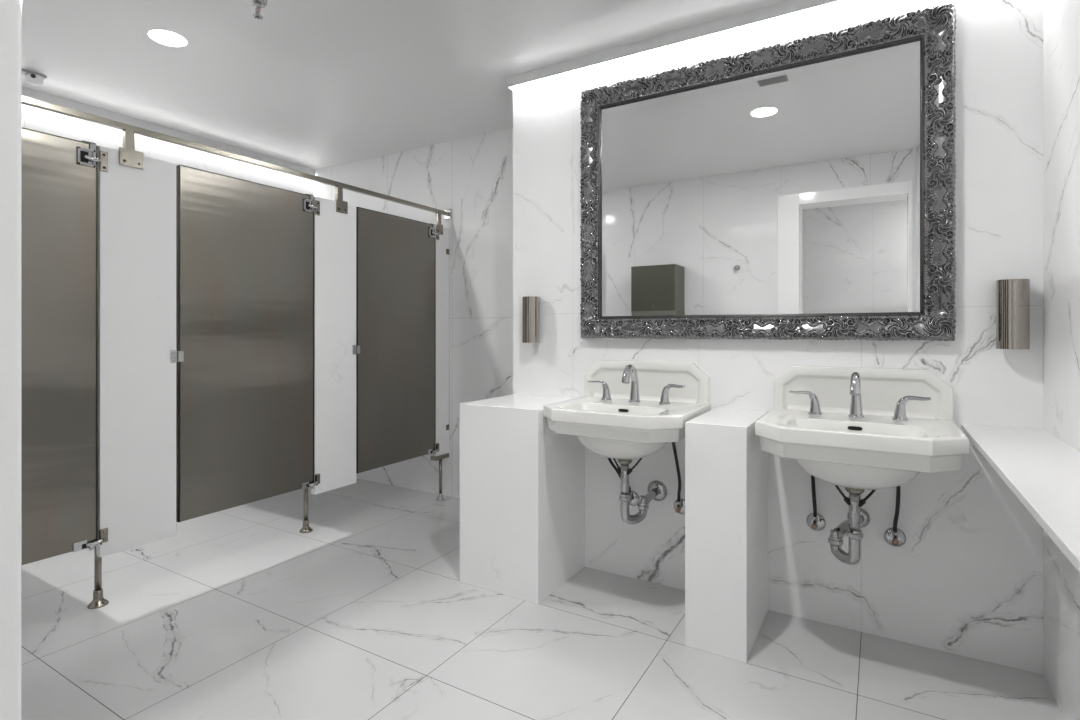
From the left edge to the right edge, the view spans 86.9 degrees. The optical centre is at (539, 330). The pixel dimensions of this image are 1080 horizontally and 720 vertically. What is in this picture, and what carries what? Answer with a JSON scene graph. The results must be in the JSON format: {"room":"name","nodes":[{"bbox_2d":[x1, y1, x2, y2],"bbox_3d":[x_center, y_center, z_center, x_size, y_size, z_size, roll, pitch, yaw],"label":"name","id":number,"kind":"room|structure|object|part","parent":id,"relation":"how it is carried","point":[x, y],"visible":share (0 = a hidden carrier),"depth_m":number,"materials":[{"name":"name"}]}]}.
{"room":"public restroom","nodes":[
{"label":"public restroom","id":0,"kind":"room"},
{"bbox_2d":[22,104,312,194],"bbox_3d":[-2.693,-0.079,3.338,0.120,2.437,3.103,0,0,31],"label":"wall","id":1,"kind":"structure","parent":0,"point":[33,118],"depth_m":3.66,"materials":[{"name":"stone"}]},
{"bbox_2d":[22,86,315,175],"bbox_3d":[-2.593,-1.271,3.344,0.046,0.052,2.971,0,0,31],"label":"light","id":2,"kind":"object","parent":1,"relation":"attached to","point":[28,92],"visible":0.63,"depth_m":3.58,"materials":[{"name":"white"}]},
{"bbox_2d":[22,0,786,169],"bbox_3d":[-1.133,-1.347,1.516,4.667,0.100,4.876,0,0,31],"label":"ceiling","id":3,"kind":"structure","parent":0,"point":[313,84],"depth_m":2.69,"materials":[{"name":"white paint"}]},
{"bbox_2d":[22,69,46,85],"bbox_3d":[-2.568,-1.268,2.857,0.074,0.058,0.145,0,0,31],"label":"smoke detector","id":4,"kind":"object","parent":3,"relation":"attached to","point":[32,78],"visible":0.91,"depth_m":2.86,"materials":[{"name":"grey plastic"}]},
{"bbox_3d":[-2.576,-1.291,2.862,0.055,0.012,0.145,0,0,31],"label":"mounting plate","id":5,"kind":"part","parent":4,"relation":"part of","materials":[{"name":"grey plastic"}]},
{"bbox_2d":[146,29,188,46],"bbox_3d":[-1.651,-1.296,2.531,0.158,0.003,0.158,0,0,31],"label":"recessed light","id":6,"kind":"object","parent":3,"relation":"in","point":[166,37],"visible":1,"depth_m":2.52,"materials":[{"name":"white plastic"}]},
{"bbox_2d":[249,0,266,18],"bbox_3d":[-1.083,-1.251,2.191,0.080,0.092,0.080,0,0,31],"label":"sprinkler","id":7,"kind":"object","parent":3,"relation":"hanging from","point":[258,4],"visible":1,"depth_m":2.19,"materials":[{"name":"silver metal"}]},
{"bbox_2d":[313,127,512,498],"bbox_3d":[-0.869,-0.079,4.127,2.447,2.437,0.120,0,0,31],"label":"wall","id":8,"kind":"structure","parent":0,"point":[472,176],"depth_m":3.85,"materials":[{"name":"stone"}]},
{"bbox_2d":[22,95,451,234],"bbox_3d":[-1.392,-0.736,2.633,0.058,0.188,2.983,0,0,31],"label":"headrail","id":9,"kind":"object","parent":8,"relation":"attached to","point":[128,156],"visible":0.99,"depth_m":2.43,"materials":[{"name":"silver metal"}]},
{"bbox_2d":[22,479,1063,719],"bbox_3d":[-1.133,1.190,1.516,4.667,0.100,4.876,0,0,31],"label":"floor","id":10,"kind":"structure","parent":0,"point":[240,613],"depth_m":2.05,"materials":[{"name":"stone"}]},
{"bbox_2d":[87,546,108,608],"bbox_3d":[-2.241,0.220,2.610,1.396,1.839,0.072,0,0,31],"label":"support leg","id":11,"kind":"object","parent":10,"relation":"on","point":[98,601],"depth_m":2.36,"materials":[{"name":"metal"}]},
{"bbox_3d":[-1.834,0.960,2.367,0.025,0.271,0.025,0,0,31],"label":"leg","id":12,"kind":"part","parent":11,"relation":"part of","materials":[{"name":"silver metal"}]},
{"bbox_2d":[97,145,175,556],"bbox_3d":[-1.605,0.080,2.280,0.030,1.558,0.273,0,0,31],"label":"pilaster","id":13,"kind":"object","parent":11,"relation":"attached to","point":[137,207],"visible":0.87,"depth_m":2.26,"materials":[{"name":"stone"}]},
{"bbox_2d":[22,127,107,564],"bbox_3d":[-1.827,0.058,1.882,0.051,1.519,0.686,0,0,31],"label":"door","id":14,"kind":"structure","parent":13,"relation":"attached to","point":[60,174],"depth_m":2.05,"materials":[{"name":"metal"}]},
{"bbox_3d":[-1.667,-0.639,2.126,0.018,0.020,0.054,0,0,31],"label":"hinge arm","id":15,"kind":"part","parent":14,"relation":"part of","materials":[{"name":"silver metal"}]},
{"bbox_2d":[299,488,312,532],"bbox_3d":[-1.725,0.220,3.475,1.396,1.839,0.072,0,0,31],"label":"support leg","id":16,"kind":"object","parent":10,"relation":"on","point":[306,528],"depth_m":3.23,"materials":[{"name":"metal"}]},
{"bbox_3d":[-1.329,0.960,3.240,0.025,0.271,0.025,0,0,31],"label":"leg","id":17,"kind":"part","parent":16,"relation":"part of","materials":[{"name":"silver metal"}]},
{"bbox_2d":[311,196,355,494],"bbox_3d":[-1.116,0.080,3.100,0.030,1.558,0.275,0,0,31],"label":"pilaster","id":18,"kind":"object","parent":16,"relation":"attached to","point":[334,232],"visible":0.89,"depth_m":3.09,"materials":[{"name":"stone"}]},
{"bbox_2d":[171,165,319,521],"bbox_3d":[-1.349,0.058,2.684,0.051,1.519,0.733,0,0,31],"label":"door","id":19,"kind":"structure","parent":18,"relation":"attached to","point":[243,356],"depth_m":2.64,"materials":[{"name":"metal"}]},
{"bbox_3d":[-1.176,-0.639,2.949,0.018,0.020,0.054,0,0,31],"label":"hinge arm","id":20,"kind":"part","parent":19,"relation":"part of","materials":[{"name":"silver metal"}]},
{"bbox_2d":[431,225,448,500],"bbox_3d":[-0.664,0.220,3.842,0.062,1.839,0.148,0,0,31],"label":"pilaster","id":21,"kind":"object","parent":10,"relation":"on","point":[442,245],"visible":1,"depth_m":3.84,"materials":[{"name":"stone"}]},
{"bbox_2d":[352,207,438,473],"bbox_3d":[-0.864,0.058,3.498,0.051,1.519,0.726,0,0,31],"label":"door","id":22,"kind":"structure","parent":21,"relation":"attached to","point":[394,349],"depth_m":3.46,"materials":[{"name":"metal"}]},
{"bbox_3d":[-0.668,0.991,3.833,0.021,0.258,0.021,0,0,31],"label":"leg","id":23,"kind":"part","parent":21,"relation":"part of","materials":[{"name":"silver metal"}]},
{"bbox_2d":[460,394,584,603],"bbox_3d":[-0.074,0.736,2.666,0.415,0.808,0.439,0,0,31],"label":"marble pedestal","id":24,"kind":"object","parent":10,"relation":"on","point":[522,481],"visible":0.89,"depth_m":2.49,"materials":[{"name":"white stone"}]},
{"bbox_2d":[685,408,767,662],"bbox_3d":[0.726,0.736,2.192,0.213,0.808,0.433,0,0,31],"label":"marble pedestal","id":25,"kind":"object","parent":10,"relation":"on","point":[726,466],"visible":1,"depth_m":2.02,"materials":[{"name":"white stone"}]},
{"bbox_2d":[513,0,1042,674],"bbox_3d":[0.990,-0.079,2.688,2.220,2.437,0.689,0,0,31],"label":"wall","id":26,"kind":"structure","parent":0,"point":[966,578],"depth_m":2.10,"materials":[{"name":"stone"}]},
{"bbox_2d":[522,296,539,342],"bbox_3d":[-0.043,-0.053,2.850,0.087,0.229,0.090,0,0,31],"label":"wall sconce","id":27,"kind":"object","parent":26,"relation":"attached to","point":[530,305],"visible":1,"depth_m":2.81,"materials":[{"name":"silver metal"}]},
{"bbox_2d":[543,360,710,459],"bbox_3d":[0.349,0.335,2.378,0.592,0.389,0.500,0,0,31],"label":"sink","id":28,"kind":"object","parent":26,"relation":"attached to","point":[627,410],"visible":0.98,"depth_m":2.38,"materials":[{"name":"white ceramic"}]},
{"bbox_3d":[0.258,0.240,2.574,0.089,0.027,0.019,0,0,27],"label":"lever","id":29,"kind":"part","parent":28,"relation":"part of","materials":[{"name":"silver metal"}]},
{"bbox_3d":[0.298,0.274,2.554,0.051,0.078,0.051,0,0,31],"label":"handle","id":30,"kind":"part","parent":28,"relation":"part of","materials":[{"name":"silver metal"}]},
{"bbox_2d":[543,396,710,459],"bbox_3d":[0.349,0.420,2.378,0.592,0.217,0.500,0,0,31],"label":"basin","id":31,"kind":"object","parent":28,"relation":"in","point":[615,427],"depth_m":2.22,"materials":[{"name":"white ceramic"}]},
{"bbox_3d":[0.389,0.229,2.445,0.054,0.167,0.148,0,0,31],"label":"spout","id":32,"kind":"part","parent":28,"relation":"part of","materials":[{"name":"silver metal"}]},
{"bbox_2d":[613,458,666,523],"bbox_3d":[0.417,0.657,2.455,0.170,0.299,0.298,0,0,31],"label":"trap","id":33,"kind":"object","parent":28,"relation":"hanging from","point":[657,491],"visible":0.98,"depth_m":2.36,"materials":[{"name":"silver metal"}]},
{"bbox_3d":[0.353,0.551,2.361,0.157,0.086,0.038,0,0,31],"label":"linkage rod","id":34,"kind":"part","parent":33,"relation":"part of","materials":[{"name":"metal"}]},
{"bbox_3d":[0.475,0.721,2.473,0.037,0.056,0.201,0,0,31],"label":"wall arm","id":35,"kind":"part","parent":33,"relation":"part of","materials":[{"name":"silver metal"}]},
{"bbox_3d":[0.528,0.274,2.417,0.051,0.078,0.051,0,0,31],"label":"handle","id":36,"kind":"part","parent":28,"relation":"part of","materials":[{"name":"silver metal"}]},
{"bbox_3d":[0.564,0.240,2.391,0.090,0.028,0.017,0,0,36],"label":"lever","id":37,"kind":"part","parent":28,"relation":"part of","materials":[{"name":"silver metal"}]},
{"bbox_2d":[629,486,638,505],"bbox_3d":[0.405,0.748,2.608,0.059,0.093,0.066,0,0,-38],"label":"supply valve","id":38,"kind":"object","parent":26,"relation":"attached to","point":[634,500],"depth_m":2.61,"materials":[{"name":"silver metal"}]},
{"bbox_2d":[507,0,849,90],"bbox_3d":[0.748,-1.271,2.405,2.102,0.052,0.046,0,0,31],"label":"light","id":39,"kind":"object","parent":26,"relation":"attached to","point":[787,8],"visible":1,"depth_m":2.48,"materials":[{"name":"white"}]},
{"bbox_2d":[672,442,684,513],"bbox_3d":[0.590,0.609,2.452,0.070,0.397,0.126,0,0,31],"label":"supply valve","id":40,"kind":"object","parent":26,"relation":"attached to","point":[679,504],"visible":0.88,"depth_m":2.46,"materials":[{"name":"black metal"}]},
{"bbox_2d":[580,2,955,340],"bbox_3d":[0.820,-0.553,2.354,1.457,1.182,0.055,0,0,31],"label":"wall mirror","id":41,"kind":"object","parent":26,"relation":"attached to","point":[804,188],"visible":1,"depth_m":2.28,"materials":[{"name":"silver metal"}]},
{"bbox_3d":[0.830,-0.553,2.370,1.259,0.984,0.008,0,0,31],"label":"glass","id":42,"kind":"part","parent":41,"relation":"part of","materials":[{"name":"white mirror"}]},
{"bbox_2d":[806,475,825,530],"bbox_3d":[1.051,0.598,2.183,0.070,0.373,0.116,0,0,31],"label":"supply valve","id":43,"kind":"object","parent":26,"relation":"attached to","point":[815,521],"visible":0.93,"depth_m":2.20,"materials":[{"name":"silver metal"}]},
{"bbox_2d":[755,365,968,489],"bbox_3d":[1.074,0.335,1.946,0.592,0.389,0.500,0,0,31],"label":"sink","id":44,"kind":"object","parent":26,"relation":"attached to","point":[865,428],"visible":1,"depth_m":1.93,"materials":[{"name":"white ceramic"}]},
{"bbox_3d":[0.984,0.240,2.142,0.089,0.027,0.019,0,0,27],"label":"lever","id":45,"kind":"part","parent":44,"relation":"part of","materials":[{"name":"silver metal"}]},
{"bbox_3d":[1.023,0.274,2.122,0.051,0.078,0.051,0,0,31],"label":"handle","id":46,"kind":"part","parent":44,"relation":"part of","materials":[{"name":"silver metal"}]},
{"bbox_2d":[828,485,875,564],"bbox_3d":[1.125,0.655,2.037,0.163,0.295,0.304,0,0,31],"label":"trap","id":47,"kind":"object","parent":44,"relation":"hanging from","point":[858,518],"visible":0.93,"depth_m":1.93,"materials":[{"name":"silver metal"}]},
{"bbox_3d":[1.123,0.715,2.076,0.254,0.048,0.038,0,0,-41],"label":"wall arm","id":48,"kind":"part","parent":47,"relation":"part of","materials":[{"name":"silver metal"}]},
{"bbox_3d":[1.068,0.551,1.935,0.157,0.086,0.038,0,0,31],"label":"linkage rod","id":49,"kind":"part","parent":47,"relation":"part of","materials":[{"name":"metal"}]},
{"bbox_3d":[1.114,0.229,2.013,0.054,0.167,0.148,0,0,31],"label":"spout","id":50,"kind":"part","parent":44,"relation":"part of","materials":[{"name":"silver metal"}]},
{"bbox_2d":[755,408,968,489],"bbox_3d":[1.074,0.420,1.946,0.592,0.217,0.500,0,0,31],"label":"basin","id":51,"kind":"object","parent":44,"relation":"in","point":[870,449],"depth_m":1.80,"materials":[{"name":"white ceramic"}]},
{"bbox_3d":[1.253,0.274,1.985,0.051,0.078,0.051,0,0,31],"label":"handle","id":52,"kind":"part","parent":44,"relation":"part of","materials":[{"name":"silver metal"}]},
{"bbox_3d":[1.290,0.240,1.959,0.090,0.028,0.017,0,0,36],"label":"lever","id":53,"kind":"part","parent":44,"relation":"part of","materials":[{"name":"silver metal"}]},
{"bbox_2d":[884,485,905,546],"bbox_3d":[1.279,0.603,2.053,0.070,0.384,0.107,0,0,31],"label":"supply valve","id":54,"kind":"object","parent":26,"relation":"attached to","point":[895,537],"visible":0.88,"depth_m":2.06,"materials":[{"name":"silver metal"}]},
{"bbox_2d":[996,279,1029,348],"bbox_3d":[1.566,-0.053,1.891,0.087,0.229,0.090,0,0,31],"label":"wall sconce","id":55,"kind":"object","parent":26,"relation":"attached to","point":[1012,295],"visible":1,"depth_m":1.85,"materials":[{"name":"silver metal"}]},
{"bbox_2d":[1043,0,1079,719],"bbox_3d":[1.067,-0.079,0.766,0.120,2.437,2.534,0,0,31],"label":"wall","id":56,"kind":"structure","parent":0,"point":[1061,18],"depth_m":1.70,"materials":[{"name":"stone"}]},
{"bbox_2d":[961,424,1079,572],"bbox_3d":[1.068,0.336,1.101,0.221,0.019,1.958,0,0,31],"label":"shelf","id":57,"kind":"object","parent":56,"relation":"attached to","point":[1042,470],"visible":1,"depth_m":1.31,"materials":[{"name":"white stone"}]},
{"bbox_3d":[-1.504,-0.079,0.893,4.427,2.437,0.120,0,0,31],"label":"wall","id":58,"kind":"structure","parent":0,"visible":0},
{"bbox_2d":[0,0,21,719],"bbox_3d":[-0.184,0.047,0.168,0.878,2.185,0.226,0,0,31],"label":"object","id":59,"kind":"structure","parent":58,"relation":"attached to","point":[10,10],"depth_m":0.41,"materials":[{"name":"white paint"}]}
]}

